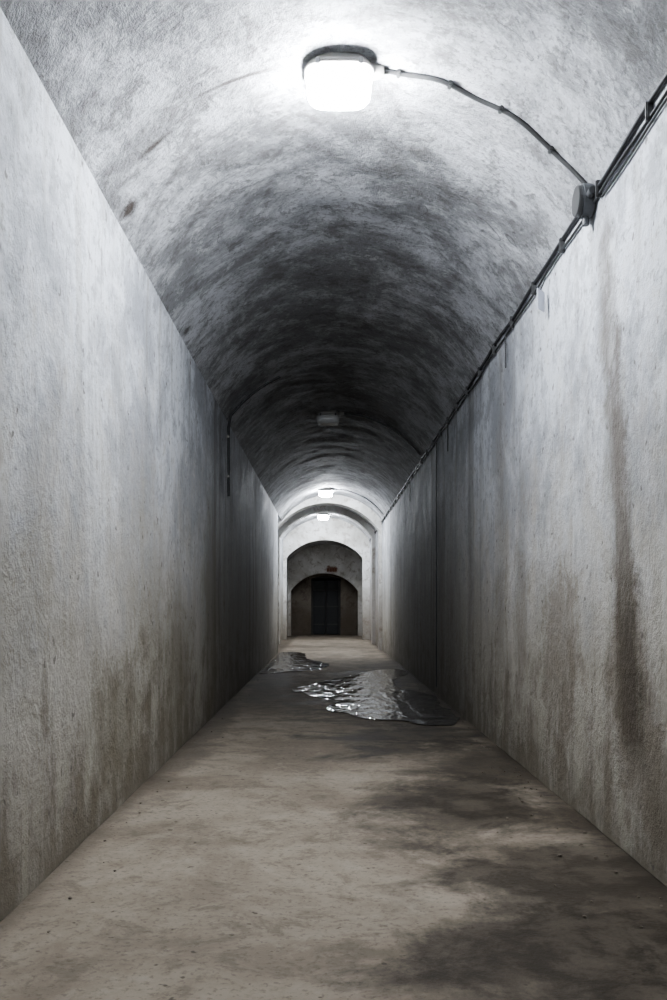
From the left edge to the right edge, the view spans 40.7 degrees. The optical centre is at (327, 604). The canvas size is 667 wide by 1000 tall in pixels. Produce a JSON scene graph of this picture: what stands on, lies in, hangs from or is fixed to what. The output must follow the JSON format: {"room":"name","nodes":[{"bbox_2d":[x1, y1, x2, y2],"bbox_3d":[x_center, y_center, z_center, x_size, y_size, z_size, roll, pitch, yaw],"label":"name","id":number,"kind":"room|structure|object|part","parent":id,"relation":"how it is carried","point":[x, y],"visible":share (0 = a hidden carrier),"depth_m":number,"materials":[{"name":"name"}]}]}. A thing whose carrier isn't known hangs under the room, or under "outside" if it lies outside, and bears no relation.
{"room":"underground tunnel","nodes":[
{"label":"underground tunnel","id":0,"kind":"room"},
{"bbox_2d":[0,8,277,921],"bbox_3d":[-1.034,-0.435,5.750,0.017,2.870,25.500,0,0,0],"label":"wall","id":1,"kind":"structure","parent":0,"point":[139,596],"depth_m":3.92,"materials":[{"name":"paint"}]},
{"bbox_2d":[226,376,279,495],"bbox_3d":[-0.752,-1.710,9.100,0.546,1.220,0.050,0,0,0],"label":"conduit","id":2,"kind":"object","parent":1,"relation":"attached to","point":[278,377],"visible":1,"depth_m":9.09,"materials":[{"name":"black metal"}]},
{"bbox_2d":[280,538,287,641],"bbox_3d":[-1.298,-0.485,23.900,0.015,2.970,10.800,0,0,0],"label":"wall","id":3,"kind":"structure","parent":0,"point":[281,539],"depth_m":25.20,"materials":[{"name":"paint"}]},
{"bbox_2d":[287,541,358,560],"bbox_3d":[-0.046,-1.675,27.500,2.488,0.550,3.000,0,0,0],"label":"arch","id":4,"kind":"object","parent":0,"point":[311,544],"visible":0.5,"depth_m":28.21,"materials":[{"name":"paint"}]},
{"bbox_2d":[291,573,357,634],"bbox_3d":[0.000,-0.300,30.000,3.000,2.600,0.200,0,0,0],"label":"wall","id":5,"kind":"structure","parent":0,"point":[301,593],"depth_m":29.90,"materials":[{"name":"paint"}]},
{"bbox_2d":[288,544,361,635],"bbox_3d":[-0.046,-0.600,29.175,2.688,3.200,0.350,0,0,0],"label":"wall","id":6,"kind":"structure","parent":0,"point":[313,560],"depth_m":29.00,"materials":[{"name":"grey concrete"}]},
{"bbox_2d":[313,576,338,580],"bbox_3d":[0.000,-0.300,30.925,3.000,2.600,3.150,0,0,0],"label":"wall","id":7,"kind":"structure","parent":0,"point":[322,576],"depth_m":32.50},
{"bbox_2d":[312,577,339,578],"bbox_3d":[-0.070,-0.920,30.250,1.020,0.070,0.100,0,0,0],"label":"door frame","id":8,"kind":"structure","parent":7,"relation":"in","point":[315,577],"depth_m":30.20,"materials":[{"name":"metal"}]},
{"bbox_2d":[278,506,374,643],"bbox_3d":[-0.046,-0.875,23.100,2.688,3.750,0.400,0,0,0],"label":"rib","id":9,"kind":"object","parent":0,"point":[356,518],"depth_m":22.90,"materials":[{"name":"grey concrete"}]},
{"bbox_2d":[283,518,370,639],"bbox_3d":[-0.046,-0.875,26.150,2.688,3.750,0.300,0,0,0],"label":"wall","id":10,"kind":"structure","parent":0,"point":[331,529],"depth_m":26.00,"materials":[{"name":"paint"}]},
{"bbox_2d":[278,495,382,649],"bbox_3d":[-0.046,-0.875,20.225,2.688,3.750,0.450,0,0,0],"label":"wall","id":11,"kind":"structure","parent":0,"point":[357,506],"depth_m":20.00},
{"bbox_2d":[0,0,666,539],"bbox_3d":[-0.046,-2.196,9.500,2.488,0.665,33.000,0,0,0],"label":"ceiling","id":12,"kind":"structure","parent":0,"point":[370,259],"depth_m":4.72,"materials":[{"name":"paint"}]},
{"bbox_2d":[317,513,330,519],"bbox_3d":[-0.108,-2.428,24.600,0.361,0.184,0.260,0,0,0],"label":"lamp","id":13,"kind":"object","parent":12,"relation":"attached to","point":[321,516],"visible":0.97,"depth_m":24.50,"materials":[{"name":"white plastic"}]},
{"bbox_2d":[318,515,328,519],"bbox_3d":[-0.130,-2.388,24.600,0.292,0.104,0.226,0,0,0],"label":"diffuser","id":14,"kind":"object","parent":13,"relation":"attached to","point":[321,517],"depth_m":24.50,"materials":[{"name":"white plastic"}]},
{"bbox_2d":[318,488,334,496],"bbox_3d":[-0.029,-2.371,18.900,0.361,0.184,0.260,0,0,0],"label":"lamp","id":15,"kind":"object","parent":12,"relation":"attached to","point":[324,492],"visible":0.98,"depth_m":18.80,"materials":[{"name":"white plastic"}]},
{"bbox_2d":[319,491,332,496],"bbox_3d":[-0.050,-2.331,18.900,0.292,0.104,0.226,0,0,0],"label":"diffuser","id":16,"kind":"object","parent":15,"relation":"attached to","point":[321,493],"depth_m":18.80,"materials":[{"name":"white plastic"}]},
{"bbox_2d":[315,410,343,425],"bbox_3d":[0.021,-2.375,11.400,0.361,0.184,0.260,0,0,0],"label":"lamp","id":17,"kind":"object","parent":12,"relation":"attached to","point":[331,417],"visible":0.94,"depth_m":11.30,"materials":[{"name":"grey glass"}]},
{"bbox_2d":[316,415,339,425],"bbox_3d":[0.000,-2.335,11.400,0.292,0.104,0.226,0,0,0],"label":"diffuser","id":18,"kind":"object","parent":17,"relation":"attached to","point":[323,420],"depth_m":11.30,"materials":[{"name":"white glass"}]},
{"bbox_2d":[304,51,383,109],"bbox_3d":[0.071,-2.377,4.080,0.361,0.184,0.260,0,0,0],"label":"lamp","id":19,"kind":"object","parent":12,"relation":"attached to","point":[344,80],"visible":1,"depth_m":3.99,"materials":[{"name":"white plastic"}]},
{"bbox_2d":[307,63,370,109],"bbox_3d":[0.050,-2.337,4.080,0.292,0.104,0.226,0,0,0],"label":"diffuser","id":20,"kind":"object","parent":19,"relation":"attached to","point":[330,86],"depth_m":3.99,"materials":[{"name":"white plastic"}]},
{"bbox_2d":[335,489,383,514],"bbox_3d":[0.659,-2.168,18.902,1.034,0.552,0.064,0,0,0],"label":"conduit","id":21,"kind":"object","parent":12,"relation":"attached to","point":[335,489],"depth_m":18.90,"materials":[{"name":"grey metal"}]},
{"bbox_2d":[344,413,420,454],"bbox_3d":[0.684,-2.165,11.402,0.984,0.548,0.063,0,0,0],"label":"conduit","id":22,"kind":"object","parent":12,"relation":"attached to","point":[387,426],"depth_m":11.39,"materials":[{"name":"black metal"}]},
{"bbox_2d":[384,69,586,183],"bbox_3d":[0.709,-2.162,4.082,0.934,0.542,0.064,0,0,0],"label":"conduit","id":23,"kind":"object","parent":12,"relation":"attached to","point":[398,73],"depth_m":4.07,"materials":[{"name":"grey metal"}]},
{"bbox_2d":[0,634,666,999],"bbox_3d":[0.100,1.003,13.000,3.200,0.009,40.000,0,0,0],"label":"floor","id":24,"kind":"structure","parent":0,"point":[309,851],"depth_m":3.28,"materials":[{"name":"concrete"}]},
{"bbox_2d":[259,652,328,673],"bbox_3d":[-0.493,0.995,16.104,1.024,0.001,6.218,0,0,0],"label":"puddle","id":25,"kind":"object","parent":24,"relation":"on","point":[284,661],"visible":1,"depth_m":15.06,"materials":[{"name":"grey liquid"}]},
{"bbox_2d":[311,579,312,634],"bbox_3d":[-0.545,0.060,30.250,0.070,1.880,0.100,0,0,0],"label":"frame","id":26,"kind":"object","parent":24,"relation":"on","point":[311,579],"visible":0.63,"depth_m":30.20,"materials":[{"name":"metal"}]},
{"bbox_2d":[313,581,325,633],"bbox_3d":[-0.290,0.080,30.250,0.420,1.800,0.050,0,0,0],"label":"leaf","id":27,"kind":"object","parent":26,"relation":"attached to","point":[319,597],"visible":1,"depth_m":30.22,"materials":[{"name":"metal"}]},
{"bbox_2d":[339,579,340,634],"bbox_3d":[0.405,0.060,30.250,0.070,1.880,0.100,0,0,0],"label":"frame","id":28,"kind":"object","parent":24,"relation":"on","point":[339,579],"visible":0.81,"depth_m":30.20,"materials":[{"name":"metal"}]},
{"bbox_2d":[326,581,338,633],"bbox_3d":[0.150,0.080,30.250,0.420,1.800,0.050,0,0,0],"label":"leaf","id":29,"kind":"object","parent":28,"relation":"attached to","point":[332,597],"visible":1,"depth_m":30.22,"materials":[{"name":"metal"}]},
{"bbox_2d":[47,683,662,973],"bbox_3d":[0.092,0.997,7.139,2.142,0.011,9.686,0,0,0],"label":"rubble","id":30,"kind":"object","parent":24,"relation":"on","point":[579,844],"visible":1,"depth_m":3.99,"materials":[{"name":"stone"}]},
{"bbox_2d":[292,668,458,725],"bbox_3d":[0.376,0.995,10.777,1.604,0.001,6.684,0,0,0],"label":"puddle","id":31,"kind":"object","parent":24,"relation":"on","point":[371,694],"visible":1,"depth_m":9.58,"materials":[{"name":"grey liquid"}]},
{"bbox_2d":[370,82,666,886],"bbox_3d":[1.206,-0.435,11.150,0.015,2.870,36.300,0,0,0],"label":"wall","id":32,"kind":"structure","parent":0,"point":[552,474],"depth_m":4.50,"materials":[{"name":"paint"}]},
{"bbox_2d":[436,443,436,686],"bbox_3d":[1.194,-0.440,9.900,0.012,2.680,0.023,0,0,0],"label":"conduit","id":33,"kind":"object","parent":32,"relation":"attached to","point":[436,443],"visible":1,"depth_m":9.89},
{"bbox_2d":[505,335,505,367],"bbox_3d":[1.185,-1.690,6.005,0.010,0.221,0.020,0,0,11],"label":"stub","id":34,"kind":"object","parent":32,"relation":"attached to","point":[505,335],"visible":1,"depth_m":6.00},
{"bbox_2d":[369,72,666,540],"bbox_3d":[1.186,-1.811,9.500,0.030,0.115,32.801,0,0,0],"label":"cables","id":35,"kind":"object","parent":32,"relation":"attached to","point":[650,112],"depth_m":4.35,"materials":[{"name":"black rubber"}]},
{"bbox_2d":[537,276,545,311],"bbox_3d":[1.165,-1.698,4.894,0.024,0.186,0.090,0,0,38],"label":"tag","id":36,"kind":"object","parent":32,"relation":"hanging from","point":[540,294],"visible":1,"depth_m":4.90,"materials":[{"name":"white plastic"}]},
{"bbox_3d":[1.158,-1.660,4.900,0.006,0.110,0.090,0,0,38],"label":"plate","id":37,"kind":"part","parent":36,"relation":"part of","materials":[{"name":"white plastic"}]},
{"bbox_2d":[572,180,595,226],"bbox_3d":[1.160,-1.833,4.080,0.076,0.225,0.230,0,0,0],"label":"junction box","id":38,"kind":"object","parent":32,"relation":"attached to","point":[583,207],"visible":0.97,"depth_m":4.03,"materials":[{"name":"grey plastic"}]},
{"bbox_3d":[1.130,-1.830,4.080,0.016,0.132,0.132,0,0,0],"label":"lid","id":39,"kind":"part","parent":38,"relation":"part of","materials":[{"name":"grey plastic"}]}
]}

